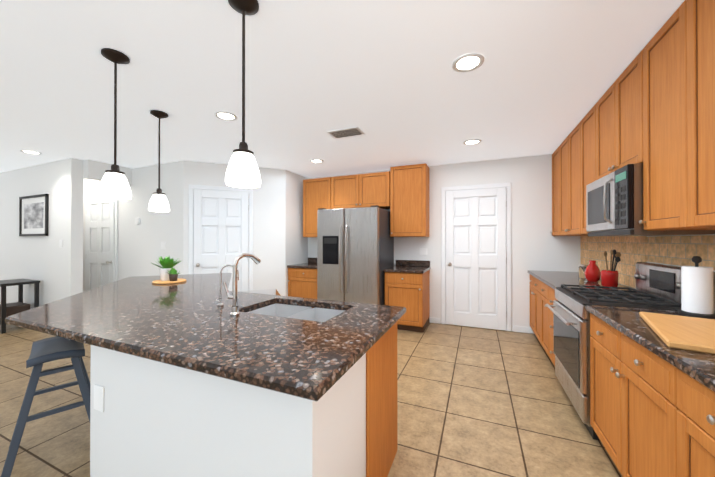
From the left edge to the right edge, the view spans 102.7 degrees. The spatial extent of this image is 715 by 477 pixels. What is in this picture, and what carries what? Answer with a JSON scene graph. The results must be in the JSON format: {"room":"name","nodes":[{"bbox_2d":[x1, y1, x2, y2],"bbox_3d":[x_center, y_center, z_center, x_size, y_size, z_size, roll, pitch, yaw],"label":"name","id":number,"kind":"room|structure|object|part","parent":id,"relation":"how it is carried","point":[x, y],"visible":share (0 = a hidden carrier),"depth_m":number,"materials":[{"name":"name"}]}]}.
{"room":"kitchen","nodes":[
{"label":"kitchen","id":0,"kind":"room"},
{"bbox_2d":[0,158,131,308],"bbox_3d":[-6.568,0.081,5.616,5.600,2.580,0.740,0,0,23],"label":"wall","id":1,"kind":"structure","parent":0,"point":[52,266],"depth_m":4.50,"materials":[{"name":"white paint"}]},
{"bbox_2d":[19,194,48,235],"bbox_3d":[-5.279,-0.383,4.657,0.900,0.660,0.030,0,0,23],"label":"picture frame","id":2,"kind":"object","parent":1,"relation":"attached to","point":[33,215],"visible":1,"depth_m":4.64,"materials":[{"name":"black"}]},
{"bbox_2d":[83,160,183,291],"bbox_3d":[-5.816,0.082,5.756,6.878,2.580,0.100,0,0,23],"label":"wall","id":3,"kind":"structure","parent":0,"point":[140,251],"depth_m":4.71,"materials":[{"name":"white paint"}]},
{"bbox_2d":[85,194,117,290],"bbox_3d":[-4.686,0.265,5.164,1.000,2.210,0.110,0,0,23],"label":"hall door","id":4,"kind":"structure","parent":3,"relation":"in","point":[101,241],"depth_m":5.18,"materials":[{"name":"white wood"}]},
{"bbox_2d":[135,218,139,223],"bbox_3d":[-3.687,-0.307,4.795,0.110,0.110,0.025,0,0,23],"label":"thermostat","id":5,"kind":"object","parent":3,"relation":"attached to","point":[137,220],"visible":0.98,"depth_m":4.78,"materials":[{"name":"white plastic"}]},
{"bbox_2d":[183,160,285,295],"bbox_3d":[-1.976,0.077,4.713,1.530,2.580,0.100,0,0,-22],"label":"wall","id":6,"kind":"structure","parent":0,"point":[269,226],"depth_m":4.82,"materials":[{"name":"white paint"}]},
{"bbox_2d":[188,184,252,290],"bbox_3d":[-2.165,0.262,4.567,0.665,2.210,0.665,0,0,23],"label":"pantry door","id":7,"kind":"structure","parent":6,"relation":"in","point":[222,215],"depth_m":4.54,"materials":[{"name":"white wood"}]},
{"bbox_2d":[285,170,307,295],"bbox_3d":[-1.156,0.080,5.308,0.100,2.580,0.720,0,0,23],"label":"wall","id":8,"kind":"structure","parent":0,"point":[296,246],"depth_m":5.20,"materials":[{"name":"white paint"}]},
{"bbox_2d":[0,323,621,476],"bbox_3d":[-4.070,1.409,2.719,12.445,0.100,7.940,0,0,23],"label":"floor","id":9,"kind":"structure","parent":0,"point":[477,402],"depth_m":2.23,"materials":[{"name":"tile"}]},
{"bbox_2d":[0,279,39,333],"bbox_3d":[-5.332,1.006,4.421,0.600,0.720,0.400,0,0,23],"label":"side table","id":10,"kind":"object","parent":9,"relation":"on","point":[9,309],"visible":0.79,"depth_m":4.35,"materials":[{"name":"black wood"}]},
{"bbox_2d":[1,336,89,476],"bbox_3d":[-1.934,1.016,1.846,0.515,0.689,0.445,0,0,45],"label":"stool","id":11,"kind":"object","parent":9,"relation":"on","point":[45,350],"visible":0.88,"depth_m":1.74,"materials":[{"name":"grey paint"}]},
{"bbox_2d":[5,253,405,476],"bbox_3d":[-1.272,0.722,2.494,3.419,1.273,2.174,0,0,23],"label":"kitchen island","id":12,"kind":"object","parent":9,"relation":"on","point":[150,418],"depth_m":1.25,"materials":[{"name":"white paint"}]},
{"bbox_2d":[152,278,186,283],"bbox_3d":[-1.951,0.435,2.972,0.300,0.018,0.300,0,0,23],"label":"serving board","id":13,"kind":"object","parent":12,"relation":"on","point":[179,280],"visible":0.83,"depth_m":2.89,"materials":[{"name":"brown wood"}]},
{"bbox_2d":[152,256,180,280],"bbox_3d":[-1.965,0.294,2.972,0.235,0.263,0.261,0,0,23],"label":"potted plant","id":14,"kind":"object","parent":13,"relation":"on","point":[167,263],"visible":0.94,"depth_m":2.94,"materials":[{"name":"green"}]},
{"bbox_2d":[165,267,179,280],"bbox_3d":[-1.876,0.352,2.912,0.134,0.146,0.126,0,0,23],"label":"plant","id":15,"kind":"object","parent":13,"relation":"on","point":[173,276],"visible":0.96,"depth_m":2.89,"materials":[{"name":"green plant"}]},
{"bbox_3d":[-1.272,0.385,2.495,3.419,0.599,2.174,0,0,23],"label":"kitchen island top","id":16,"kind":"part","parent":12,"relation":"part of","materials":[{"name":"brown stone"}]},
{"bbox_2d":[215,253,260,315],"bbox_3d":[-0.804,0.261,1.794,0.329,0.357,0.228,0,0,23],"label":"faucet","id":17,"kind":"object","parent":12,"relation":"on","point":[221,309],"depth_m":1.72,"materials":[{"name":"silver metal"}]},
{"bbox_2d":[246,303,343,321],"bbox_3d":[-0.396,0.581,1.831,0.658,0.200,0.428,0,0,23],"label":"sink","id":18,"kind":"object","parent":12,"relation":"in","point":[321,313],"depth_m":2.01,"materials":[{"name":"white ceramic"}]},
{"bbox_2d":[287,263,316,298],"bbox_3d":[-0.782,0.912,5.160,0.690,0.915,0.692,0,0,23],"label":"base cabinet","id":19,"kind":"object","parent":9,"relation":"on","point":[302,280],"visible":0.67,"depth_m":4.90,"materials":[{"name":"brown wood"}]},
{"bbox_2d":[317,205,393,304],"bbox_3d":[-0.025,0.438,4.706,1.030,1.860,0.912,0,0,23],"label":"refrigerator","id":20,"kind":"object","parent":9,"relation":"on","point":[355,252],"visible":0.81,"depth_m":4.34,"materials":[{"name":"silver metal"}]},
{"bbox_2d":[383,266,430,332],"bbox_3d":[0.794,0.909,4.498,0.600,0.915,0.692,0,0,23],"label":"base cabinet","id":21,"kind":"object","parent":9,"relation":"on","point":[407,288],"visible":0.88,"depth_m":4.22,"materials":[{"name":"brown wood"}]},
{"bbox_2d":[529,274,539,340],"bbox_3d":[2.614,0.925,3.636,0.620,0.876,0.875,0,0,23],"label":"base cabinet","id":22,"kind":"object","parent":9,"relation":"on","point":[534,318],"depth_m":3.80,"materials":[{"name":"brown wood"}]},
{"bbox_2d":[536,282,543,347],"bbox_3d":[2.399,0.923,3.124,0.620,0.876,0.466,0,0,23],"label":"base cabinet","id":23,"kind":"object","parent":9,"relation":"on","point":[543,284],"depth_m":3.38,"materials":[{"name":"brown wood"}]},
{"bbox_2d":[544,286,556,365],"bbox_3d":[2.241,0.922,2.748,0.620,0.876,0.467,0,0,23],"label":"base cabinet","id":24,"kind":"object","parent":9,"relation":"on","point":[549,295],"depth_m":3.04,"materials":[{"name":"brown wood"}]},
{"bbox_2d":[528,270,633,290],"bbox_3d":[2.457,0.466,3.292,0.642,0.040,1.634,0,0,23],"label":"countertop","id":25,"kind":"structure","parent":24,"relation":"on","point":[552,279],"depth_m":3.17,"materials":[{"name":"brown stone"}]},
{"bbox_2d":[579,264,587,277],"bbox_3d":[2.609,0.366,3.294,0.100,0.158,0.100,0,0,23],"label":"glass jar","id":26,"kind":"object","parent":25,"relation":"on","point":[582,267],"visible":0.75,"depth_m":3.27,"materials":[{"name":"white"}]},
{"bbox_2d":[584,260,600,281],"bbox_3d":[2.483,0.334,3.021,0.140,0.220,0.138,0,0,23],"label":"vase","id":27,"kind":"object","parent":25,"relation":"on","point":[592,272],"visible":0.98,"depth_m":2.98,"materials":[{"name":"red ceramic"}]},
{"bbox_2d":[600,249,620,286],"bbox_3d":[2.366,0.268,2.671,0.146,0.350,0.146,0,0,23],"label":"utensil crock","id":28,"kind":"object","parent":25,"relation":"on","point":[610,278],"visible":0.94,"depth_m":2.64,"materials":[{"name":"red ceramic"}]},
{"bbox_2d":[590,313,656,476],"bbox_3d":[1.660,0.916,1.363,0.620,0.876,0.965,0,0,23],"label":"base cabinet","id":29,"kind":"object","parent":9,"relation":"on","point":[652,403],"depth_m":1.47,"materials":[{"name":"brown wood"}]},
{"bbox_2d":[585,305,714,396],"bbox_3d":[1.398,0.455,0.769,0.642,0.040,2.268,0,0,23],"label":"countertop","id":30,"kind":"structure","parent":29,"relation":"on","point":[699,367],"depth_m":1.22,"materials":[{"name":"brown stone"}]},
{"bbox_2d":[639,312,714,353],"bbox_3d":[1.581,0.423,1.279,0.380,0.028,0.600,0,0,37],"label":"cutting board","id":31,"kind":"object","parent":30,"relation":"on","point":[696,334],"visible":0.96,"depth_m":1.28,"materials":[{"name":"brown wood"}]},
{"bbox_2d":[678,256,714,318],"bbox_3d":[1.965,0.267,1.656,0.150,0.342,0.150,0,0,23],"label":"paper towel holder","id":32,"kind":"object","parent":30,"relation":"on","point":[696,290],"visible":1,"depth_m":1.62,"materials":[{"name":"black"}]},
{"bbox_2d":[546,262,714,440],"bbox_3d":[1.947,0.774,2.193,0.732,1.165,0.772,0,0,23],"label":"range","id":33,"kind":"object","parent":9,"relation":"on","point":[658,286],"visible":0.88,"depth_m":2.09,"materials":[{"name":"silver metal"}]},
{"bbox_2d":[657,361,714,476],"bbox_3d":[1.321,0.912,0.554,0.620,0.876,1.023,0,0,23],"label":"base cabinet","id":34,"kind":"object","parent":9,"relation":"on","point":[685,411],"depth_m":1.05,"materials":[{"name":"brown wood"}]},
{"bbox_2d":[0,0,683,177],"bbox_3d":[-4.070,-1.271,2.730,12.445,0.100,7.940,0,0,23],"label":"ceiling","id":35,"kind":"structure","parent":0,"point":[390,82],"depth_m":2.16,"materials":[{"name":"white paint"}]},
{"bbox_2d":[20,150,41,154],"bbox_3d":[-4.536,-1.210,3.977,0.210,0.010,0.210,0,0,23],"label":"recessed light","id":36,"kind":"object","parent":35,"relation":"in","point":[31,152],"visible":0.98,"depth_m":3.98,"materials":[{"name":"white"}]},
{"bbox_2d":[98,48,131,198],"bbox_3d":[-1.610,-0.750,1.902,0.172,0.947,0.172,0,0,23],"label":"pendant light","id":37,"kind":"object","parent":35,"relation":"hanging from","point":[114,183],"visible":0.98,"depth_m":1.88,"materials":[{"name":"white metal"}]},
{"bbox_2d":[148,110,169,211],"bbox_3d":[-1.919,-0.746,2.769,0.172,0.947,0.172,0,0,23],"label":"pendant light","id":38,"kind":"object","parent":35,"relation":"hanging from","point":[158,202],"visible":1,"depth_m":2.74,"materials":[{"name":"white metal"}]},
{"bbox_2d":[214,111,236,120],"bbox_3d":[-1.299,-1.215,2.825,0.210,0.010,0.210,0,0,23],"label":"recessed light","id":39,"kind":"object","parent":35,"relation":"in","point":[225,115],"visible":1,"depth_m":2.81,"materials":[{"name":"white"}]},
{"bbox_2d":[225,0,260,187],"bbox_3d":[-0.587,-0.752,1.472,0.172,0.947,0.172,0,0,23],"label":"pendant light","id":40,"kind":"object","parent":35,"relation":"hanging from","point":[242,171],"visible":1,"depth_m":1.45,"materials":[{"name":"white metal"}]},
{"bbox_2d":[310,159,323,162],"bbox_3d":[-0.630,-1.208,4.421,0.210,0.010,0.210,0,0,23],"label":"recessed light","id":41,"kind":"object","parent":35,"relation":"in","point":[316,160],"visible":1,"depth_m":4.42,"materials":[{"name":"white"}]},
{"bbox_2d":[327,127,364,138],"bbox_3d":[-0.131,-1.210,3.257,0.380,0.016,0.220,0,0,23],"label":"ceiling vent","id":42,"kind":"object","parent":35,"relation":"in","point":[346,132],"visible":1,"depth_m":3.23,"materials":[{"name":"white"}]},
{"bbox_2d":[452,53,483,71],"bbox_3d":[0.765,-1.218,1.981,0.210,0.010,0.210,0,0,23],"label":"recessed light","id":43,"kind":"object","parent":35,"relation":"in","point":[468,62],"visible":1,"depth_m":1.97,"materials":[{"name":"white"}]},
{"bbox_2d":[463,139,480,144],"bbox_3d":[1.430,-1.211,3.567,0.210,0.010,0.210,0,0,23],"label":"recessed light","id":44,"kind":"object","parent":35,"relation":"in","point":[471,141],"visible":0.96,"depth_m":3.56,"materials":[{"name":"white"}]},
{"bbox_2d":[308,154,580,330],"bbox_3d":[1.025,0.078,4.838,4.485,2.580,0.100,0,0,23],"label":"wall","id":45,"kind":"structure","parent":0,"point":[536,245],"depth_m":4.22,"materials":[{"name":"white paint"}]},
{"bbox_2d":[303,177,330,236],"bbox_3d":[-0.644,-0.570,5.293,0.638,1.060,0.350,0,0,23],"label":"upper cabinet","id":46,"kind":"object","parent":45,"relation":"attached to","point":[316,192],"depth_m":5.18,"materials":[{"name":"brown wood"}]},
{"bbox_2d":[331,174,362,208],"bbox_3d":[-0.129,-0.816,5.079,0.593,0.570,0.350,0,0,23],"label":"upper cabinet","id":47,"kind":"object","parent":45,"relation":"attached to","point":[346,191],"depth_m":4.92,"materials":[{"name":"brown wood"}]},
{"bbox_2d":[308,257,429,266],"bbox_3d":[0.111,0.404,5.154,2.345,0.099,0.018,0,0,23],"label":"backsplash","id":48,"kind":"structure","parent":45,"relation":"attached to","point":[405,263],"depth_m":4.82,"materials":[{"name":"stone"}]},
{"bbox_2d":[363,172,386,208],"bbox_3d":[0.310,-0.817,4.894,0.593,0.570,0.350,0,0,23],"label":"upper cabinet","id":49,"kind":"object","parent":45,"relation":"attached to","point":[374,184],"depth_m":4.72,"materials":[{"name":"brown wood"}]},
{"bbox_2d":[387,163,428,236],"bbox_3d":[0.856,-0.608,4.664,0.570,1.130,0.350,0,0,23],"label":"upper cabinet","id":50,"kind":"object","parent":45,"relation":"attached to","point":[401,193],"depth_m":4.52,"materials":[{"name":"brown wood"}]},
{"bbox_2d":[420,248,426,255],"bbox_3d":[1.093,0.208,4.748,0.120,0.120,0.008,0,0,23],"label":"switch plate","id":51,"kind":"object","parent":45,"relation":"attached to","point":[423,251],"depth_m":4.74,"materials":[{"name":"white plastic"}]},
{"bbox_2d":[429,317,439,323],"bbox_3d":[0.185,1.324,5.124,2.510,0.090,0.012,0,0,23],"label":"baseboard","id":52,"kind":"structure","parent":45,"relation":"attached to","point":[431,319],"depth_m":4.67,"materials":[{"name":"white wood"}]},
{"bbox_2d":[441,182,510,330],"bbox_3d":[1.801,0.261,4.394,1.000,2.210,0.110,0,0,23],"label":"door","id":53,"kind":"structure","parent":45,"relation":"in","point":[475,255],"depth_m":4.41,"materials":[{"name":"white wood"}]},
{"bbox_2d":[513,325,534,333],"bbox_3d":[2.686,1.320,4.075,0.835,0.090,0.012,0,0,23],"label":"baseboard","id":54,"kind":"structure","parent":45,"relation":"attached to","point":[522,329],"depth_m":4.18,"materials":[{"name":"white wood"}]},
{"bbox_2d":[621,234,714,288],"bbox_3d":[1.622,0.059,0.336,0.100,2.580,7.940,0,0,23],"label":"wall","id":55,"kind":"structure","parent":0,"point":[675,235],"depth_m":2.07,"materials":[{"name":"white paint"}]},
{"bbox_2d":[550,148,557,235],"bbox_3d":[2.822,-0.629,3.777,0.340,1.166,0.467,0,0,23],"label":"upper cabinet","id":56,"kind":"object","parent":55,"relation":"attached to","point":[554,232],"depth_m":3.91,"materials":[{"name":"brown wood"}]},
{"bbox_2d":[558,125,577,235],"bbox_3d":[2.597,-0.632,3.238,0.340,1.166,0.933,0,0,23],"label":"upper cabinet","id":57,"kind":"object","parent":55,"relation":"attached to","point":[568,149],"depth_m":3.31,"materials":[{"name":"brown wood"}]},
{"bbox_2d":[578,101,597,235],"bbox_3d":[2.359,-0.634,2.673,0.340,1.166,0.525,0,0,23],"label":"upper cabinet","id":58,"kind":"object","parent":55,"relation":"attached to","point":[588,126],"depth_m":2.81,"materials":[{"name":"brown wood"}]},
{"bbox_2d":[598,55,641,178],"bbox_3d":[2.129,-0.857,2.126,0.340,0.726,0.780,0,0,23],"label":"upper cabinet","id":59,"kind":"object","parent":55,"relation":"attached to","point":[620,107],"depth_m":2.11,"materials":[{"name":"brown wood"}]},
{"bbox_2d":[580,235,714,288],"bbox_3d":[2.159,0.192,1.763,0.010,0.494,4.687,0,0,23],"label":"backsplash","id":60,"kind":"structure","parent":55,"relation":"attached to","point":[671,250],"depth_m":2.45,"materials":[{"name":"tile"}]},
{"bbox_2d":[638,13,673,230],"bbox_3d":[1.897,-0.639,1.572,0.340,1.166,0.535,0,0,23],"label":"upper cabinet","id":61,"kind":"object","parent":55,"relation":"attached to","point":[652,109],"depth_m":1.68,"materials":[{"name":"brown wood"}]},
{"bbox_2d":[674,0,714,229],"bbox_3d":[1.656,-0.641,0.997,0.340,1.166,0.943,0,0,23],"label":"upper cabinet","id":62,"kind":"object","parent":55,"relation":"attached to","point":[694,20],"depth_m":1.39,"materials":[{"name":"brown wood"}]}
]}

